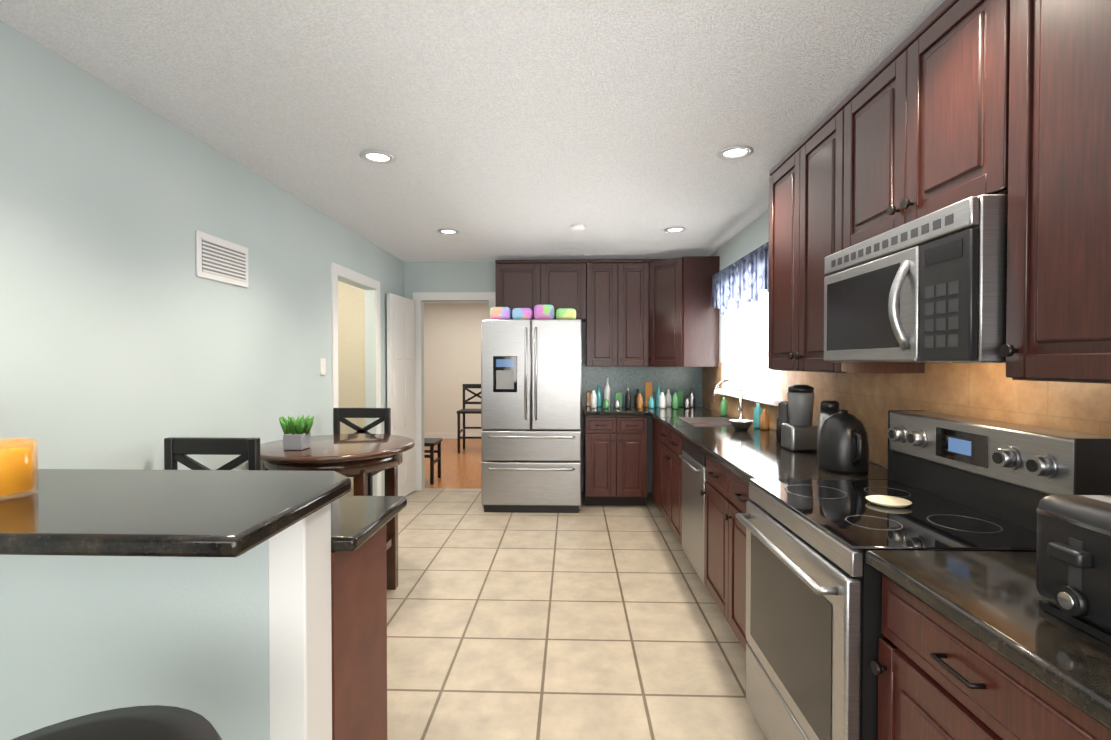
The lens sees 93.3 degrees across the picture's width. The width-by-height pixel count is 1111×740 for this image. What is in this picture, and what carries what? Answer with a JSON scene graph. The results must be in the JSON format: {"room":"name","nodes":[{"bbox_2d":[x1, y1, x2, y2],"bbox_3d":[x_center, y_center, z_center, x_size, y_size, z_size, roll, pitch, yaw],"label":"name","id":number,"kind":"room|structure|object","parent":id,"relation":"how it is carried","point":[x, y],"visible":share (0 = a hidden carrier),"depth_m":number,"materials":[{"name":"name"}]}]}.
{"room":"kitchen","nodes":[
{"label":"kitchen","id":0,"kind":"room"},
{"bbox_2d":[0,20,404,495],"bbox_3d":[-1.772,0.123,2.006,0.100,2.440,7.400,0,1,2],"label":"wall","id":1,"kind":"structure","parent":0,"point":[130,339],"depth_m":2.17,"materials":[{"name":"blue paint"}]},
{"bbox_2d":[196,230,248,287],"bbox_3d":[-1.693,-0.557,2.682,0.013,0.220,0.395,0,1,2],"label":"air vent","id":2,"kind":"object","parent":1,"relation":"in","point":[221,260],"visible":1,"depth_m":2.65,"materials":[{"name":"white"}]},
{"bbox_2d":[320,358,325,374],"bbox_3d":[-1.661,-0.023,3.749,0.010,0.120,0.075,0,1,2],"label":"switch plate","id":3,"kind":"object","parent":1,"relation":"attached to","point":[322,366],"visible":1,"depth_m":3.74,"materials":[{"name":"white plastic"}]},
{"bbox_2d":[331,262,380,495],"bbox_3d":[-1.692,0.251,4.385,0.112,2.115,0.965,0,1,2],"label":"trim","id":4,"kind":"structure","parent":1,"relation":"attached to","point":[337,270],"depth_m":4.11,"materials":[{"name":"white wood"}]},
{"bbox_2d":[387,293,415,495],"bbox_3d":[-1.545,0.274,5.281,0.041,2.018,0.564,0,1,9],"label":"closet door","id":5,"kind":"structure","parent":1,"relation":"in","point":[401,357],"depth_m":5.26,"materials":[{"name":"white wood"}]},
{"bbox_2d":[338,281,364,487],"bbox_3d":[-2.220,0.068,5.772,1.030,2.440,0.100,0,1,2],"label":"wall","id":6,"kind":"structure","parent":0,"point":[351,346],"depth_m":5.71,"materials":[{"name":"beige paint"}]},
{"bbox_2d":[424,439,481,488],"bbox_3d":[-0.998,1.301,7.603,4.300,0.080,3.800,0,1,2],"label":"floor","id":7,"kind":"structure","parent":0,"point":[462,469],"depth_m":6.97,"materials":[{"name":"brown wood"}]},
{"bbox_2d":[424,438,441,484],"bbox_3d":[-1.509,0.953,6.063,0.315,0.660,0.380,0,1,2],"label":"stool","id":8,"kind":"object","parent":7,"relation":"on","point":[431,442],"visible":0.33,"depth_m":5.97,"materials":[{"name":"black wood"}]},
{"bbox_2d":[457,384,480,452],"bbox_3d":[-1.253,0.738,8.095,0.460,1.030,0.435,0,1,2],"label":"dining chair","id":9,"kind":"object","parent":7,"relation":"on","point":[463,411],"visible":0.54,"depth_m":8.27,"materials":[{"name":"black wood"}]},
{"bbox_2d":[424,303,488,432],"bbox_3d":[-0.991,0.014,9.435,4.400,2.440,0.100,0,1,2],"label":"wall","id":10,"kind":"structure","parent":0,"point":[452,348],"depth_m":9.39,"materials":[{"name":"beige paint"}]},
{"bbox_2d":[424,433,480,438],"bbox_3d":[-0.992,1.184,9.394,4.200,0.100,0.013,0,1,2],"label":"baseboard","id":11,"kind":"structure","parent":10,"relation":"attached to","point":[442,435],"depth_m":9.42,"materials":[{"name":"white wood"}]},
{"bbox_2d":[0,0,943,302],"bbox_3d":[-0.835,-1.149,3.809,4.860,0.050,11.300,0,1,2],"label":"ceiling","id":12,"kind":"structure","parent":0,"point":[516,128],"depth_m":2.11,"materials":[{"name":"white paint"}]},
{"bbox_2d":[360,150,395,163],"bbox_3d":[-0.919,-1.101,2.712,0.176,0.012,0.176,0,1,2],"label":"recessed light","id":13,"kind":"object","parent":12,"relation":"in","point":[378,156],"visible":0.98,"depth_m":2.71,"materials":[{"name":"grey"}]},
{"bbox_2d":[437,229,458,234],"bbox_3d":[-0.871,-1.124,4.261,0.176,0.012,0.176,0,1,2],"label":"recessed light","id":14,"kind":"object","parent":12,"relation":"in","point":[448,231],"visible":1,"depth_m":4.26,"materials":[{"name":"grey glass"}]},
{"bbox_2d":[570,224,585,231],"bbox_3d":[0.175,-1.110,4.099,0.120,0.034,0.120,0,1,2],"label":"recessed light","id":15,"kind":"object","parent":12,"relation":"attached to","point":[577,227],"visible":1,"depth_m":4.06,"materials":[{"name":"white"}]},
{"bbox_2d":[664,227,685,232],"bbox_3d":[0.958,-1.123,4.204,0.176,0.012,0.176,0,1,2],"label":"recessed light","id":16,"kind":"object","parent":12,"relation":"in","point":[674,229],"visible":1,"depth_m":4.20,"materials":[{"name":"grey"}]},
{"bbox_2d":[717,145,753,159],"bbox_3d":[0.910,-1.101,2.655,0.176,0.012,0.176,0,1,2],"label":"recessed light","id":17,"kind":"object","parent":12,"relation":"in","point":[734,152],"visible":0.98,"depth_m":2.65,"materials":[{"name":"grey"}]},
{"bbox_2d":[404,262,700,491],"bbox_3d":[-0.029,0.070,5.598,3.360,2.440,0.112,0,1,2],"label":"wall","id":18,"kind":"structure","parent":0,"point":[449,276],"depth_m":5.54,"materials":[{"name":"blue paint"}]},
{"bbox_2d":[413,292,495,490],"bbox_3d":[-1.069,0.232,5.632,0.890,2.115,0.112,0,1,2],"label":"trim","id":19,"kind":"structure","parent":18,"relation":"attached to","point":[418,297],"depth_m":5.58,"materials":[{"name":"white wood"}]},
{"bbox_2d":[495,260,546,319],"bbox_3d":[-0.341,-0.804,5.384,0.509,0.594,0.328,0,1,2],"label":"upper cabinet","id":20,"kind":"object","parent":18,"relation":"attached to","point":[518,283],"depth_m":5.22,"materials":[{"name":"brown wood"}]},
{"bbox_2d":[547,259,578,318],"bbox_3d":[0.054,-0.804,5.371,0.509,0.594,0.328,0,1,2],"label":"upper cabinet","id":21,"kind":"object","parent":18,"relation":"attached to","point":[562,274],"depth_m":5.21,"materials":[{"name":"brown wood"}]},
{"bbox_2d":[579,259,610,366],"bbox_3d":[0.466,-0.569,5.362,0.427,1.064,0.328,0,1,2],"label":"upper cabinet","id":22,"kind":"object","parent":18,"relation":"attached to","point":[594,274],"depth_m":5.20,"materials":[{"name":"brown wood"}]},
{"bbox_2d":[611,259,642,366],"bbox_3d":[0.771,-0.568,5.323,0.414,1.064,0.387,0,1,2],"label":"upper cabinet","id":23,"kind":"object","parent":18,"relation":"attached to","point":[626,274],"depth_m":5.19,"materials":[{"name":"brown wood"}]},
{"bbox_2d":[643,256,719,366],"bbox_3d":[1.202,-0.567,5.198,0.666,1.064,0.611,0,1,2],"label":"upper cabinet","id":24,"kind":"object","parent":18,"relation":"attached to","point":[681,324],"depth_m":4.90,"materials":[{"name":"brown wood"}]},
{"bbox_2d":[343,488,765,739],"bbox_3d":[-0.894,1.384,1.948,4.860,0.080,7.500,0,1,2],"label":"floor","id":25,"kind":"structure","parent":0,"point":[588,622],"depth_m":2.66,"materials":[{"name":"beige tile"}]},
{"bbox_2d":[12,705,221,739],"bbox_3d":[-0.707,0.779,0.699,0.448,1.170,0.495,0,1,2],"label":"bar stool","id":26,"kind":"object","parent":25,"relation":"on","point":[155,722],"visible":1,"depth_m":0.86,"materials":[{"name":"leather"}]},
{"bbox_2d":[0,540,269,739],"bbox_3d":[-1.193,0.838,1.318,1.100,1.031,0.120,0,1,2],"label":"wall","id":27,"kind":"structure","parent":25,"relation":"on","point":[82,635],"depth_m":1.25,"materials":[{"name":"blue paint"}]},
{"bbox_2d":[0,469,350,556],"bbox_3d":[-1.140,0.302,1.199,1.207,0.039,0.560,0,1,2],"label":"bar","id":28,"kind":"object","parent":27,"relation":"on","point":[154,513],"visible":1,"depth_m":1.07,"materials":[{"name":"black stone"}]},
{"bbox_2d":[0,438,38,500],"bbox_3d":[-1.248,0.222,1.171,0.132,0.122,0.132,0,1,2],"label":"candle","id":29,"kind":"object","parent":28,"relation":"on","point":[18,475],"visible":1,"depth_m":1.16,"materials":[{"name":"orange wax"}]},
{"bbox_2d":[268,503,331,739],"bbox_3d":[-0.629,0.838,1.301,0.090,1.031,0.136,0,1,2],"label":"trim","id":30,"kind":"structure","parent":27,"relation":"attached to","point":[300,635],"depth_m":1.23,"materials":[{"name":"white"}]},
{"bbox_2d":[164,437,260,469],"bbox_3d":[-1.459,0.812,2.425,0.420,1.050,0.395,0,1,2],"label":"counter chair","id":31,"kind":"object","parent":25,"relation":"on","point":[176,449],"visible":0.23,"depth_m":2.23,"materials":[{"name":"black wood"}]},
{"bbox_2d":[260,434,414,589],"bbox_3d":[-1.233,0.871,2.951,0.860,0.916,0.860,0,1,2],"label":"pub table","id":32,"kind":"object","parent":25,"relation":"on","point":[359,457],"visible":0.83,"depth_m":2.76,"materials":[{"name":"brown wood"}]},
{"bbox_2d":[279,414,313,449],"bbox_3d":[-1.359,0.326,2.762,0.163,0.178,0.157,0,1,2],"label":"plant pot","id":33,"kind":"object","parent":32,"relation":"on","point":[297,434],"visible":1,"depth_m":2.71,"materials":[{"name":"grey"}]},
{"bbox_2d":[333,408,390,495],"bbox_3d":[-1.374,0.795,3.537,0.420,1.050,0.395,0,1,2],"label":"counter chair","id":34,"kind":"object","parent":25,"relation":"on","point":[343,414],"visible":0.19,"depth_m":3.70,"materials":[{"name":"black wood"}]},
{"bbox_2d":[331,496,406,739],"bbox_3d":[-1.122,0.891,1.608,1.216,0.915,0.438,0,1,2],"label":"base cabinet","id":35,"kind":"object","parent":25,"relation":"on","point":[359,614],"visible":0.29,"depth_m":1.54,"materials":[{"name":"brown wood"}]},
{"bbox_2d":[481,319,580,512],"bbox_3d":[-0.210,0.417,5.105,0.910,1.760,0.837,0,1,2],"label":"fridge","id":36,"kind":"object","parent":25,"relation":"on","point":[531,415],"visible":1,"depth_m":4.74,"materials":[{"name":"grey metal"}]},
{"bbox_2d":[490,305,575,319],"bbox_3d":[-0.207,-0.536,4.950,0.805,0.147,0.200,0,1,2],"label":"snack bags","id":37,"kind":"object","parent":36,"relation":"on","point":[540,312],"visible":0.75,"depth_m":4.86},
{"bbox_2d":[584,415,649,505],"bbox_3d":[0.582,0.858,5.226,0.585,0.875,0.612,0,1,2],"label":"base cabinet","id":38,"kind":"object","parent":25,"relation":"on","point":[615,446],"depth_m":4.92,"materials":[{"name":"brown wood"}]},
{"bbox_2d":[582,407,649,414],"bbox_3d":[0.583,0.400,5.202,0.630,0.038,0.647,0,1,2],"label":"countertop","id":39,"kind":"structure","parent":38,"relation":"on","point":[586,410],"depth_m":4.89,"materials":[{"name":"black stone"}]},
{"bbox_2d":[646,407,887,486],"bbox_3d":[1.158,0.421,3.776,0.647,0.038,3.462,0,1,2],"label":"countertop","id":40,"kind":"structure","parent":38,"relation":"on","point":[754,453],"depth_m":2.66,"materials":[{"name":"black stone"}]},
{"bbox_2d":[586,377,694,408],"bbox_3d":[0.865,0.228,5.284,1.097,0.300,0.348,0,1,2],"label":"bottles","id":41,"kind":"object","parent":40,"relation":"on","point":[662,400],"visible":1,"depth_m":5.29,"materials":[{"name":"multicoloured glass"}]},
{"bbox_2d":[678,415,732,426],"bbox_3d":[1.193,0.494,4.040,0.381,0.198,0.600,0,1,2],"label":"sink","id":42,"kind":"object","parent":40,"relation":"in","point":[694,420],"depth_m":4.33,"materials":[{"name":"grey metal"}]},
{"bbox_2d":[720,397,727,415],"bbox_3d":[1.436,0.310,4.471,0.060,0.160,0.058,0,1,2],"label":"soap bottle","id":43,"kind":"object","parent":40,"relation":"on","point":[723,404],"depth_m":4.45,"materials":[{"name":"green plastic"}]},
{"bbox_2d":[714,379,744,419],"bbox_3d":[1.335,0.232,4.047,0.236,0.331,0.080,0,1,2],"label":"faucet","id":44,"kind":"object","parent":40,"relation":"on","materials":[{"name":"silver metal"}]},
{"bbox_2d":[729,419,752,430],"bbox_3d":[1.246,0.372,3.517,0.156,0.065,0.156,0,1,2],"label":"bowl","id":45,"kind":"object","parent":40,"relation":"on","point":[741,425],"visible":1,"depth_m":3.48,"materials":[{"name":"white ceramic"}]},
{"bbox_2d":[753,403,759,427],"bbox_3d":[1.411,0.317,3.651,0.060,0.170,0.058,0,1,2],"label":"soap bottle","id":46,"kind":"object","parent":40,"relation":"on","point":[757,404],"depth_m":3.64,"materials":[{"name":"teal plastic"}]},
{"bbox_2d":[757,407,769,429],"bbox_3d":[1.418,0.334,3.551,0.060,0.140,0.058,0,1,2],"label":"soap bottle","id":47,"kind":"object","parent":40,"relation":"on","point":[761,419],"depth_m":3.54,"materials":[{"name":"orange plastic"}]},
{"bbox_2d":[776,401,788,442],"bbox_3d":[1.320,0.294,2.993,0.110,0.235,0.110,0,1,2],"label":"coffee grinder","id":48,"kind":"object","parent":40,"relation":"on","point":[783,417],"visible":0.48,"depth_m":2.97,"materials":[{"name":"black plastic"}]},
{"bbox_2d":[781,384,817,450],"bbox_3d":[1.282,0.246,2.744,0.150,0.340,0.150,0,1,2],"label":"blender","id":49,"kind":"object","parent":40,"relation":"on","point":[799,431],"visible":0.85,"depth_m":2.69,"materials":[{"name":"silver metal"}]},
{"bbox_2d":[817,400,838,456],"bbox_3d":[1.294,0.282,2.474,0.104,0.275,0.104,0,1,2],"label":"carafe","id":50,"kind":"object","parent":40,"relation":"on","point":[828,408],"visible":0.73,"depth_m":2.45,"materials":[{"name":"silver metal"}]},
{"bbox_2d":[818,409,868,473],"bbox_3d":[1.226,0.296,2.224,0.190,0.255,0.267,0,1,2],"label":"kettle","id":51,"kind":"object","parent":40,"relation":"on","point":[843,445],"visible":1,"depth_m":2.17,"materials":[{"name":"black plastic"}]},
{"bbox_2d":[652,419,657,506],"bbox_3d":[1.202,0.867,4.643,0.613,0.875,0.486,0,1,2],"label":"base cabinet","id":52,"kind":"object","parent":25,"relation":"on","point":[655,425],"depth_m":4.72,"materials":[{"name":"brown wood"}]},
{"bbox_2d":[658,423,677,537],"bbox_3d":[1.182,0.876,4.015,0.615,0.875,0.883,0,1,2],"label":"base cabinet","id":53,"kind":"object","parent":25,"relation":"on","point":[667,441],"depth_m":4.07,"materials":[{"name":"brown wood"}]},
{"bbox_2d":[678,439,701,580],"bbox_3d":[1.159,0.887,3.272,0.615,0.875,0.724,0,1,2],"label":"dishwasher","id":54,"kind":"object","parent":25,"relation":"on","point":[689,458],"depth_m":3.31,"materials":[{"name":"silver metal"}]},
{"bbox_2d":[702,455,721,611],"bbox_3d":[1.141,0.895,2.711,0.615,0.875,0.521,0,1,2],"label":"base cabinet","id":55,"kind":"object","parent":25,"relation":"on","point":[711,473],"depth_m":2.80,"materials":[{"name":"brown wood"}]},
{"bbox_2d":[722,467,750,651],"bbox_3d":[1.129,0.901,2.308,0.615,0.875,0.512,0,1,2],"label":"base cabinet","id":56,"kind":"object","parent":25,"relation":"on","point":[735,493],"depth_m":2.43,"materials":[{"name":"brown wood"}]},
{"bbox_2d":[736,410,1110,739],"bbox_3d":[1.048,0.754,1.668,0.738,1.187,0.758,0,1,2],"label":"range","id":57,"kind":"object","parent":25,"relation":"on","point":[814,634],"visible":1,"depth_m":1.53,"materials":[{"name":"silver metal"}]},
{"bbox_2d":[870,579,1057,739],"bbox_3d":[1.088,0.921,0.972,0.613,0.875,0.622,0,1,2],"label":"base cabinet","id":58,"kind":"object","parent":25,"relation":"on","point":[977,645],"depth_m":1.06,"materials":[{"name":"brown wood"}]},
{"bbox_2d":[865,550,1110,738],"bbox_3d":[1.059,0.468,0.585,0.647,0.038,1.386,0,1,2],"label":"countertop","id":59,"kind":"structure","parent":58,"relation":"on","point":[991,598],"depth_m":0.95,"materials":[{"name":"black stone"}]},
{"bbox_2d":[1036,495,1110,644],"bbox_3d":[1.005,0.336,0.802,0.294,0.216,0.360,0,1,2],"label":"toaster","id":60,"kind":"object","parent":59,"relation":"on","point":[1073,572],"visible":1,"depth_m":0.89,"materials":[{"name":"black plastic"}]},
{"bbox_2d":[1058,703,1110,739],"bbox_3d":[1.069,0.930,0.347,0.613,0.875,0.857,0,1,2],"label":"base cabinet","id":61,"kind":"object","parent":25,"relation":"on","point":[1071,726],"depth_m":0.79,"materials":[{"name":"brown wood"}]},
{"bbox_2d":[701,210,1110,468],"bbox_3d":[1.482,0.124,1.905,0.110,2.440,7.400,0,1,2],"label":"wall","id":62,"kind":"structure","parent":0,"point":[989,391],"depth_m":2.00,"materials":[{"name":"stone"}]},
{"bbox_2d":[712,241,768,315],"bbox_3d":[1.460,-0.660,4.096,0.085,0.395,1.500,0,1,2],"label":"valance","id":63,"kind":"object","parent":62,"relation":"attached to","point":[748,273],"visible":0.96,"depth_m":4.00,"materials":[{"name":"fabric"}]},
{"bbox_2d":[717,290,782,405],"bbox_3d":[1.522,-0.282,4.099,0.155,1.012,1.420,0,1,2],"label":"window","id":64,"kind":"structure","parent":62,"relation":"in","point":[745,346],"depth_m":4.27,"materials":[{"name":"white glass"}]},
{"bbox_2d":[768,150,790,370],"bbox_3d":[1.290,-0.528,2.572,0.327,1.064,0.440,0,1,2],"label":"upper cabinet","id":65,"kind":"object","parent":62,"relation":"attached to","point":[779,270],"depth_m":2.65,"materials":[{"name":"brown wood"}]},
{"bbox_2d":[787,103,926,372],"bbox_3d":[1.279,-0.523,2.216,0.327,1.064,0.502,0,1,2],"label":"upper cabinet","id":66,"kind":"object","parent":62,"relation":"attached to","point":[815,158],"depth_m":2.27,"materials":[{"name":"brown wood"}]},
{"bbox_2d":[835,56,886,252],"bbox_3d":[1.267,-0.746,1.801,0.327,0.605,0.437,0,1,2],"label":"upper cabinet","id":67,"kind":"object","parent":62,"relation":"attached to","point":[861,186],"depth_m":1.89,"materials":[{"name":"brown wood"}]},
{"bbox_2d":[887,0,978,230],"bbox_3d":[1.257,-0.741,1.478,0.327,0.605,0.438,0,1,2],"label":"upper cabinet","id":68,"kind":"object","parent":62,"relation":"attached to","point":[944,103],"depth_m":1.52,"materials":[{"name":"brown wood"}]},
{"bbox_2d":[824,194,1007,361],"bbox_3d":[1.198,-0.229,1.649,0.454,0.410,0.750,0,1,2],"label":"microwave","id":69,"kind":"object","parent":68,"relation":"attached to","point":[931,287],"visible":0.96,"depth_m":1.44,"materials":[{"name":"silver metal"}]},
{"bbox_2d":[975,0,1110,383],"bbox_3d":[1.243,-0.505,1.033,0.327,1.064,0.574,0,1,2],"label":"upper cabinet","id":70,"kind":"object","parent":62,"relation":"attached to","point":[1043,67],"depth_m":1.15,"materials":[{"name":"brown wood"}]}
]}

